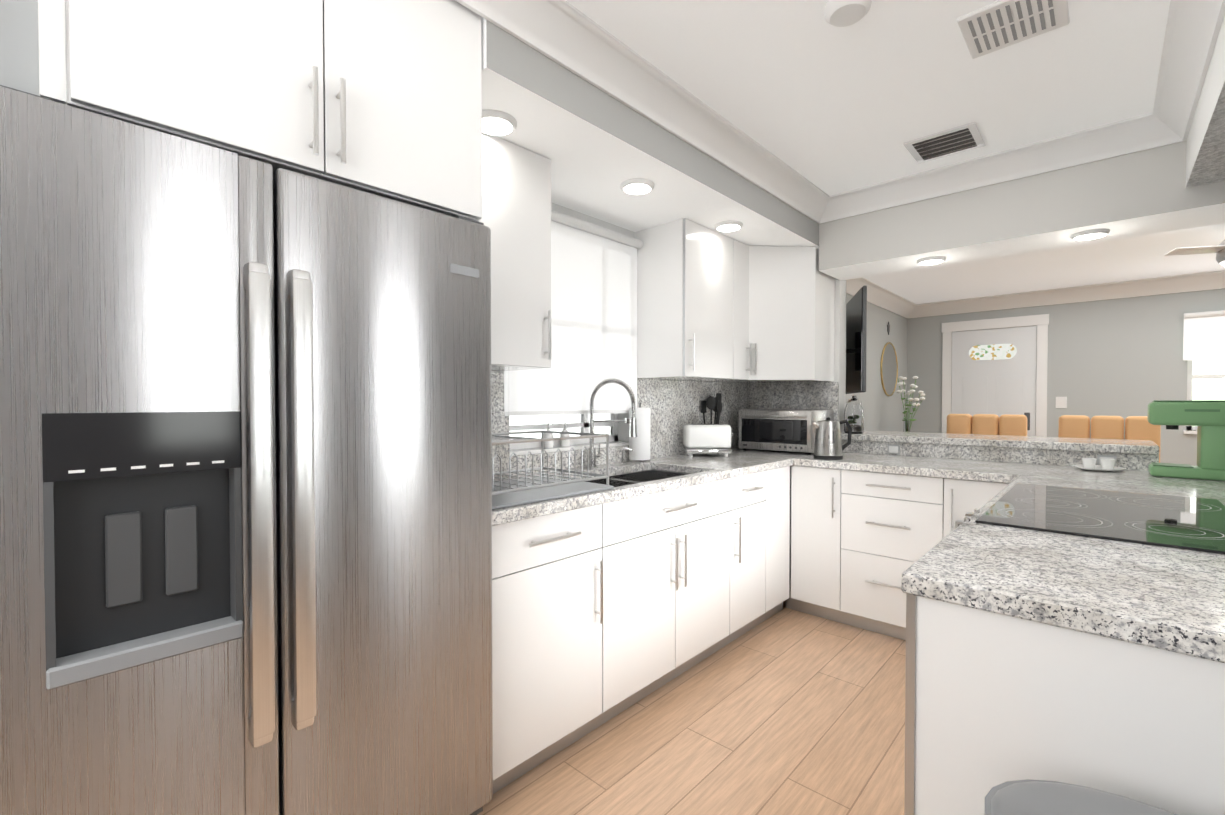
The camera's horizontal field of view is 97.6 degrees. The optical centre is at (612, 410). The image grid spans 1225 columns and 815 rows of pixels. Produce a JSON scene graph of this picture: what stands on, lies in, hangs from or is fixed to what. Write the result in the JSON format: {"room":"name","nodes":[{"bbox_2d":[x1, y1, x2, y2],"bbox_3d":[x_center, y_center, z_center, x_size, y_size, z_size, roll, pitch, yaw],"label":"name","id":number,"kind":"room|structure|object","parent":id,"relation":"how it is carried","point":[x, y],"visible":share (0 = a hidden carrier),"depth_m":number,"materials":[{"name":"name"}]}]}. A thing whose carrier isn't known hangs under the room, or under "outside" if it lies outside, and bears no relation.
{"room":"kitchen","nodes":[
{"label":"kitchen","id":0,"kind":"room"},
{"bbox_2d":[38,0,741,475],"bbox_3d":[-0.748,-0.048,2.226,0.200,2.500,5.200,1,1,43],"label":"wall","id":1,"kind":"structure","parent":0,"point":[622,430],"depth_m":2.82,"materials":[{"name":"white paint"}]},
{"bbox_2d":[24,0,491,225],"bbox_3d":[-0.898,-0.884,1.430,0.635,0.676,0.870,1,1,43],"label":"upper cabinet","id":2,"kind":"object","parent":1,"relation":"attached to","point":[382,98],"depth_m":1.19,"materials":[{"name":"white wood"}]},
{"bbox_2d":[488,136,551,370],"bbox_3d":[-0.528,-0.574,2.049,0.345,0.818,0.481,1,1,43],"label":"upper cabinet","id":3,"kind":"object","parent":1,"relation":"attached to","point":[521,338],"depth_m":2.00,"materials":[{"name":"white wood"}]},
{"bbox_2d":[509,220,628,454],"bbox_3d":[-0.234,-0.381,2.733,0.140,1.150,0.850,1,1,43],"label":"window","id":4,"kind":"structure","parent":1,"relation":"in","point":[579,423],"depth_m":2.76,"materials":[{"name":"glass"},{"name":"white fabric"},{"name":"white painted wood"}]},
{"bbox_2d":[544,422,553,447],"bbox_3d":[-0.313,0.120,2.630,0.057,0.127,0.051,1,1,43],"label":"soap dispenser","id":5,"kind":"object","parent":4,"relation":"on","point":[548,444],"visible":0.79,"depth_m":2.61,"materials":[{"name":"white ceramic"}]},
{"bbox_2d":[560,421,569,446],"bbox_3d":[-0.239,0.119,2.710,0.057,0.127,0.051,1,1,43],"label":"soap dispenser","id":6,"kind":"object","parent":4,"relation":"on","point":[564,443],"visible":0.83,"depth_m":2.69,"materials":[{"name":"white ceramic"}]},
{"bbox_2d":[504,210,642,415],"bbox_3d":[-0.152,-0.429,2.649,0.046,1.010,0.896,1,1,43],"label":"roller shade","id":7,"kind":"object","parent":4,"relation":"attached to","point":[594,308],"visible":0.58,"depth_m":2.69,"materials":[{"name":"white fabric"}]},
{"bbox_2d":[634,218,735,382],"bbox_3d":[0.416,-0.591,3.071,0.345,0.818,0.487,1,1,43],"label":"upper cabinet","id":8,"kind":"object","parent":1,"relation":"attached to","point":[686,269],"depth_m":2.91,"materials":[{"name":"white wood"}]},
{"bbox_2d":[724,240,751,383],"bbox_3d":[0.646,-0.594,3.319,0.345,0.818,0.190,1,1,43],"label":"upper cabinet","id":9,"kind":"object","parent":1,"relation":"attached to","point":[743,251],"depth_m":3.21,"materials":[{"name":"white wood"}]},
{"bbox_2d":[748,246,819,383],"bbox_3d":[1.036,-0.593,3.284,0.304,0.815,0.304,1,1,43],"label":"upper cabinet","id":10,"kind":"object","parent":1,"relation":"attached to","point":[784,298],"depth_m":3.28,"materials":[{"name":"white wood"}]},
{"bbox_2d":[756,271,834,383],"bbox_3d":[1.026,-0.598,3.524,0.627,0.818,0.625,1,1,43],"label":"upper cabinet","id":11,"kind":"object","parent":1,"relation":"attached to","point":[827,283],"depth_m":3.45,"materials":[{"name":"white wood"}]},
{"bbox_2d":[481,17,818,248],"bbox_3d":[0.325,-1.121,2.744,0.650,0.250,2.718,1,1,43],"label":"soffit","id":12,"kind":"structure","parent":0,"point":[596,146],"depth_m":2.15,"materials":[{"name":"white paint"}]},
{"bbox_2d":[482,109,516,136],"bbox_3d":[-0.400,-0.972,1.821,0.149,0.018,0.149,1,1,34],"label":"recessed light","id":13,"kind":"object","parent":12,"relation":"in","point":[496,123],"depth_m":1.80,"materials":[{"name":"white"}]},
{"bbox_2d":[620,178,653,194],"bbox_3d":[0.110,-0.981,2.358,0.149,0.018,0.149,1,1,37],"label":"recessed light","id":14,"kind":"object","parent":12,"relation":"in","point":[635,186],"depth_m":2.33,"materials":[{"name":"white plastic"}]},
{"bbox_2d":[715,220,742,231],"bbox_3d":[0.626,-0.989,2.887,0.149,0.018,0.149,1,1,34],"label":"recessed light","id":15,"kind":"object","parent":12,"relation":"in","point":[729,225],"depth_m":2.86,"materials":[{"name":"white plastic"}]},
{"bbox_2d":[477,600,905,814],"bbox_3d":[2.654,1.242,1.655,6.000,0.060,8.950,1,1,43],"label":"floor","id":16,"kind":"structure","parent":0,"point":[785,711],"depth_m":1.95,"materials":[{"name":"brown wood"}]},
{"bbox_2d":[0,85,492,814],"bbox_3d":[-0.888,0.340,1.393,0.673,1.748,0.977,1,1,43],"label":"fridge","id":17,"kind":"object","parent":16,"relation":"on","point":[244,485],"visible":1,"depth_m":1.09,"materials":[{"name":"grey metal"}]},
{"bbox_2d":[492,503,607,793],"bbox_3d":[-0.428,0.772,1.993,0.597,0.868,0.509,1,1,43],"label":"base cabinet","id":18,"kind":"object","parent":16,"relation":"on","point":[604,613],"depth_m":1.78,"materials":[{"name":"white wood"}]},
{"bbox_2d":[491,371,794,525],"bbox_3d":[0.325,0.075,2.773,0.630,0.498,2.695,1,1,43],"label":"countertop","id":19,"kind":"structure","parent":18,"relation":"on","point":[673,404],"depth_m":2.94,"materials":[{"name":"stone"}]},
{"bbox_2d":[492,430,613,509],"bbox_3d":[-0.334,0.176,1.945,0.415,0.240,0.555,1,1,43],"label":"dish rack","id":20,"kind":"object","parent":19,"relation":"on","point":[507,492],"visible":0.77,"depth_m":1.90,"materials":[{"name":"grey metal"}]},
{"bbox_2d":[586,378,636,467],"bbox_3d":[-0.009,0.063,2.610,0.257,0.444,0.125,1,1,43],"label":"faucet","id":21,"kind":"object","parent":19,"relation":"on","point":[591,448],"visible":0.98,"depth_m":2.62,"materials":[{"name":"metal"}]},
{"bbox_2d":[620,447,632,463],"bbox_3d":[0.073,0.237,2.805,0.085,0.091,0.028,1,1,43],"label":"soap pump","id":22,"kind":"object","parent":19,"relation":"on","point":[622,459],"visible":1,"depth_m":2.81,"materials":[{"name":"metal"}]},
{"bbox_2d":[584,470,687,486],"bbox_3d":[0.099,0.414,2.471,0.412,0.169,0.770,1,1,43],"label":"sink","id":23,"kind":"object","parent":19,"relation":"in","point":[631,478],"visible":0.04,"depth_m":2.77,"materials":[{"name":"metal"}]},
{"bbox_2d":[629,399,650,462],"bbox_3d":[0.149,0.110,2.924,0.120,0.341,0.120,1,1,43],"label":"paper towel holder","id":24,"kind":"object","parent":19,"relation":"on","point":[639,444],"visible":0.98,"depth_m":2.87,"materials":[{"name":"paper"}]},
{"bbox_2d":[682,424,732,456],"bbox_3d":[0.577,0.180,3.234,0.290,0.191,0.165,0,1,-2],"label":"toaster","id":25,"kind":"object","parent":19,"relation":"on","point":[706,438],"visible":0.98,"depth_m":3.15,"materials":[{"name":"white metal"}]},
{"bbox_2d":[701,393,721,423],"bbox_3d":[0.658,0.081,3.472,0.118,0.382,0.152,1,1,43],"label":"utensil holder","id":26,"kind":"object","parent":19,"relation":"on","point":[711,403],"visible":0.6,"depth_m":3.43,"materials":[{"name":"grey plastic"}]},
{"bbox_2d":[739,409,833,454],"bbox_3d":[1.144,0.133,3.559,0.505,0.275,0.367,1,1,43],"label":"microwave","id":27,"kind":"object","parent":19,"relation":"on","point":[791,430],"visible":0.94,"depth_m":3.41,"materials":[{"name":"metal"}]},
{"bbox_2d":[608,497,735,719],"bbox_3d":[0.053,0.855,2.515,0.597,0.685,0.905,1,1,43],"label":"base cabinet","id":28,"kind":"object","parent":16,"relation":"on","point":[672,567],"depth_m":2.25,"materials":[{"name":"white wood"}]},
{"bbox_2d":[639,470,771,640],"bbox_3d":[0.489,0.756,2.987,0.597,0.868,0.376,1,1,43],"label":"base cabinet","id":29,"kind":"object","parent":16,"relation":"on","point":[747,494],"depth_m":2.76,"materials":[{"name":"white wood"}]},
{"bbox_2d":[768,466,791,617],"bbox_3d":[0.718,0.752,3.234,0.597,0.868,0.299,1,1,43],"label":"base cabinet","id":30,"kind":"object","parent":16,"relation":"on","point":[780,491],"depth_m":3.05,"materials":[{"name":"white wood"}]},
{"bbox_2d":[792,465,843,621],"bbox_3d":[1.336,0.752,3.263,0.307,0.868,0.575,1,1,43],"label":"base cabinet","id":31,"kind":"object","parent":16,"relation":"on","point":[817,493],"depth_m":3.04,"materials":[{"name":"white wood"}]},
{"bbox_2d":[840,470,947,637],"bbox_3d":[1.628,0.756,2.993,0.488,0.868,0.575,1,1,43],"label":"base cabinet","id":32,"kind":"object","parent":16,"relation":"on","point":[891,521],"depth_m":2.80,"materials":[{"name":"white wood"}]},
{"bbox_2d":[795,382,1034,475],"bbox_3d":[1.784,0.069,3.137,1.020,0.498,1.128,1,1,43],"label":"countertop","id":33,"kind":"structure","parent":32,"relation":"on","point":[921,454],"depth_m":3.15,"materials":[{"name":"stone"}]},
{"bbox_2d":[811,417,851,459],"bbox_3d":[1.257,0.159,3.083,0.183,0.238,0.172,1,1,43],"label":"kettle","id":34,"kind":"object","parent":33,"relation":"on","point":[828,444],"visible":1,"depth_m":3.03,"materials":[{"name":"grey metal"}]},
{"bbox_2d":[844,395,863,433],"bbox_3d":[1.589,0.023,3.526,0.124,0.255,0.124,1,1,43],"label":"glass jar","id":35,"kind":"object","parent":33,"relation":"on","point":[854,413],"visible":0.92,"depth_m":3.48,"materials":[{"name":"clear glass"}]},
{"bbox_2d":[887,444,899,454],"bbox_3d":[1.723,0.241,3.284,0.070,0.060,0.004,1,1,43],"label":"electrical outlet plate","id":36,"kind":"object","parent":33,"relation":"attached to","point":[893,449],"depth_m":3.28,"materials":[{"name":"white plastic"}]},
{"bbox_2d":[944,478,1009,537],"bbox_3d":[1.926,0.761,2.718,0.323,0.868,0.575,1,1,43],"label":"base cabinet","id":37,"kind":"object","parent":16,"relation":"on","point":[964,496],"depth_m":2.55,"materials":[{"name":"white wood"}]},
{"bbox_2d":[947,414,1026,435],"bbox_3d":[2.490,0.606,3.635,0.472,1.151,0.490,1,1,43],"label":"counter stool","id":38,"kind":"object","parent":16,"relation":"on","point":[1004,424],"visible":0.27,"depth_m":3.73,"materials":[{"name":"brown leather"}]},
{"bbox_2d":[896,581,1224,814],"bbox_3d":[1.013,0.789,0.957,0.767,0.868,0.491,1,1,43],"label":"base cabinet","id":39,"kind":"object","parent":16,"relation":"on","point":[992,699],"depth_m":0.89,"materials":[{"name":"white wood"}]},
{"bbox_2d":[901,436,1224,662],"bbox_3d":[1.832,0.258,1.856,0.794,0.160,2.948,1,1,43],"label":"countertop","id":40,"kind":"structure","parent":39,"relation":"on","point":[1165,598],"depth_m":1.05,"materials":[{"name":"stone"}]},
{"bbox_2d":[955,512,975,528],"bbox_3d":[0.939,0.312,1.435,0.031,0.055,0.030,1,1,43],"label":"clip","id":41,"kind":"object","parent":40,"relation":"attached to","point":[967,521],"depth_m":1.43,"materials":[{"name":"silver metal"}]},
{"bbox_2d":[974,508,979,516],"bbox_3d":[1.034,0.310,1.538,0.031,0.055,0.030,1,1,43],"label":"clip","id":42,"kind":"object","parent":40,"relation":"attached to","point":[976,510],"depth_m":1.52,"materials":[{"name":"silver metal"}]},
{"bbox_2d":[975,483,1224,553],"bbox_3d":[1.484,0.298,1.605,0.530,0.007,0.910,1,1,43],"label":"cooktop","id":43,"kind":"object","parent":40,"relation":"in","point":[1189,523],"visible":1,"depth_m":1.51,"materials":[{"name":"black glass"}]},
{"bbox_2d":[1097,455,1116,465],"bbox_3d":[2.428,0.251,2.633,0.070,0.060,0.004,1,1,43],"label":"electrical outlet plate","id":44,"kind":"object","parent":40,"relation":"attached to","point":[1099,457],"depth_m":2.64,"materials":[{"name":"white plastic"}]},
{"bbox_2d":[1147,400,1224,480],"bbox_3d":[2.517,0.124,2.302,0.307,0.332,0.174,1,1,43],"label":"coffee maker","id":45,"kind":"object","parent":40,"relation":"on","point":[1206,418],"visible":1,"depth_m":2.25,"materials":[{"name":"green plastic"}]},
{"bbox_2d":[984,779,1175,814],"bbox_3d":[0.656,0.880,0.629,0.374,0.695,0.311,1,1,43],"label":"trash can","id":46,"kind":"object","parent":16,"relation":"on","point":[1030,797],"visible":1,"depth_m":0.74,"materials":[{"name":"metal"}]},
{"bbox_2d":[1058,415,1160,462],"bbox_3d":[2.953,0.612,3.207,0.472,1.151,0.490,1,1,43],"label":"counter stool","id":47,"kind":"object","parent":16,"relation":"on","point":[1112,427],"visible":0.25,"depth_m":3.31,"materials":[{"name":"brown leather"}]},
{"bbox_3d":[2.998,0.748,5.653,0.350,0.800,1.200,1,1,43],"label":"console table","id":48,"kind":"object","parent":16,"relation":"on","visible":0},
{"bbox_2d":[896,376,924,431],"bbox_3d":[3.122,-0.005,5.607,0.276,0.706,0.234,1,1,43],"label":"vase","id":49,"kind":"object","parent":48,"relation":"on","point":[907,426],"visible":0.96,"depth_m":5.60,"materials":[{"name":"green plant"}]},
{"bbox_2d":[762,278,845,432],"bbox_3d":[1.291,-0.072,3.799,0.660,2.500,0.120,1,1,43],"label":"wall","id":50,"kind":"structure","parent":0,"point":[840,337],"depth_m":3.55,"materials":[{"name":"white paint"}]},
{"bbox_2d":[846,293,906,431],"bbox_3d":[2.343,-0.099,5.461,0.350,2.500,3.750,1,1,43],"label":"wall","id":51,"kind":"structure","parent":0,"point":[883,411],"depth_m":5.82,"materials":[{"name":"grey paint"}]},
{"bbox_2d":[846,286,866,393],"bbox_3d":[1.820,-0.483,4.168,0.626,0.710,1.086,1,1,43],"label":"wall-mounted tv","id":52,"kind":"object","parent":51,"relation":"attached to","point":[856,326],"visible":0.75,"depth_m":3.75,"materials":[{"name":"grey plastic"}]},
{"bbox_2d":[846,277,917,317],"bbox_3d":[2.456,-1.173,5.218,0.122,0.145,3.270,1,1,43],"label":"crown molding","id":53,"kind":"structure","parent":51,"relation":"attached to","point":[881,297],"depth_m":5.64,"materials":[{"name":"white"}]},
{"bbox_2d":[880,342,897,396],"bbox_3d":[3.105,-0.458,6.011,0.022,0.610,0.610,1,1,43],"label":"round wall mirror","id":54,"kind":"object","parent":51,"relation":"attached to","point":[889,369],"visible":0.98,"depth_m":5.99,"materials":[{"name":"gold glass"}]},
{"bbox_2d":[566,0,1224,303],"bbox_3d":[2.603,-1.237,1.561,6.000,0.100,9.100,1,1,43],"label":"ceiling","id":55,"kind":"structure","parent":0,"point":[807,90],"depth_m":2.04,"materials":[{"name":"white paint"}]},
{"bbox_2d":[455,0,830,223],"bbox_3d":[-0.295,-1.169,1.517,0.105,0.115,4.700,1,1,43],"label":"crown molding","id":56,"kind":"structure","parent":55,"relation":"attached to","point":[570,37],"depth_m":1.95,"materials":[{"name":"white"}]},
{"bbox_2d":[824,0,871,26],"bbox_3d":[0.711,-1.211,1.621,0.136,0.035,0.136,1,1,43],"label":"smoke detector","id":57,"kind":"object","parent":55,"relation":"attached to","point":[841,13],"visible":0.98,"depth_m":1.61,"materials":[{"name":"white plastic"}]},
{"bbox_2d":[903,121,985,163],"bbox_3d":[1.547,-1.236,2.496,0.280,0.012,0.280,1,1,43],"label":"ceiling vent","id":58,"kind":"object","parent":55,"relation":"in","point":[952,141],"visible":1,"depth_m":2.48,"materials":[{"name":"silver metal"}]},
{"bbox_2d":[827,114,1146,220],"bbox_3d":[1.788,-1.188,2.721,1.290,0.115,0.105,1,1,43],"label":"crown molding","id":59,"kind":"structure","parent":55,"relation":"attached to","point":[1127,136],"depth_m":2.61,"materials":[{"name":"white"}]},
{"bbox_2d":[957,0,1069,58],"bbox_3d":[1.261,-1.222,1.685,0.260,0.014,0.260,1,1,43],"label":"ceiling vent","id":60,"kind":"object","parent":55,"relation":"in","point":[995,26],"visible":1,"depth_m":1.68,"materials":[{"name":"white metal"}]},
{"bbox_2d":[1147,0,1224,149],"bbox_3d":[0.760,-1.154,0.542,0.105,0.115,4.700,1,1,43],"label":"crown molding","id":61,"kind":"structure","parent":55,"relation":"attached to","point":[1193,27],"depth_m":1.82,"materials":[{"name":"white paint"}]},
{"bbox_2d":[1164,240,1224,265],"bbox_3d":[4.137,-1.076,3.519,0.744,0.285,0.646,1,1,43],"label":"ceiling fan","id":62,"kind":"object","parent":55,"relation":"hanging from","point":[1219,250],"visible":1,"depth_m":3.51,"materials":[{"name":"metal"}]},
{"bbox_2d":[917,256,945,264],"bbox_3d":[1.795,-0.841,3.022,0.139,0.018,0.139,1,1,37],"label":"recessed light","id":63,"kind":"object","parent":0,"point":[932,260],"depth_m":3.00,"materials":[{"name":"white plastic"}]},
{"bbox_2d":[819,141,1224,279],"bbox_3d":[2.049,-1.047,2.805,1.798,0.400,0.370,1,1,43],"label":"beam","id":64,"kind":"structure","parent":0,"point":[1142,193],"depth_m":2.61,"materials":[{"name":"grey paint"}]},
{"bbox_2d":[907,288,1224,465],"bbox_3d":[5.623,-0.089,4.848,6.000,2.500,0.200,1,1,43],"label":"wall","id":65,"kind":"structure","parent":0,"point":[1122,357],"depth_m":5.36,"materials":[{"name":"grey paint"}]},
{"bbox_2d":[942,314,1048,436],"bbox_3d":[4.219,0.063,5.969,0.980,2.160,0.059,1,1,43],"label":"front door","id":66,"kind":"structure","parent":65,"relation":"in","point":[991,369],"depth_m":5.94,"materials":[{"name":"white wood"}]},
{"bbox_2d":[1056,397,1066,407],"bbox_3d":[4.675,-0.081,5.584,0.090,0.120,0.006,1,1,43],"label":"switch plate","id":67,"kind":"object","parent":65,"relation":"attached to","point":[1061,402],"visible":1,"depth_m":5.58,"materials":[{"name":"white plastic"}]},
{"bbox_2d":[907,270,1224,318],"bbox_3d":[5.569,-1.164,4.662,5.450,0.145,0.122,1,1,43],"label":"crown molding","id":68,"kind":"structure","parent":65,"relation":"attached to","point":[1211,280],"depth_m":5.41,"materials":[{"name":"white"}]},
{"bbox_2d":[1183,360,1224,433],"bbox_3d":[5.806,-0.290,4.601,1.240,1.030,0.150,1,1,43],"label":"window","id":69,"kind":"structure","parent":65,"relation":"in","point":[1190,377],"depth_m":5.01,"materials":[{"name":"white"}]},
{"bbox_2d":[1183,310,1224,359],"bbox_3d":[5.748,-0.671,4.533,1.260,0.434,0.050,1,1,43],"label":"roller shade","id":70,"kind":"object","parent":65,"relation":"attached to","point":[1204,336],"visible":0.94,"depth_m":4.87,"materials":[{"name":"white fabric"}]},
{"bbox_2d":[1071,228,1109,240],"bbox_3d":[2.274,-0.834,2.552,0.139,0.018,0.139,0,1,19],"label":"recessed light","id":71,"kind":"object","parent":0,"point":[1091,234],"depth_m":2.53,"materials":[{"name":"white plastic"}]},
{"bbox_2d":[1186,15,1224,187],"bbox_3d":[0.876,-1.054,0.402,0.260,0.310,4.750,1,1,43],"label":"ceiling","id":72,"kind":"structure","parent":0,"point":[1205,152],"depth_m":1.85,"materials":[{"name":"white paint"}]},
{"label":"outside","id":73,"kind":"structure","parent":0,"visible":0},
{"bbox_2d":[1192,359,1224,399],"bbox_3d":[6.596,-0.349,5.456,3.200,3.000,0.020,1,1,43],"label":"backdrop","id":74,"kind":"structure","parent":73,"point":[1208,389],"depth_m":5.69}
]}

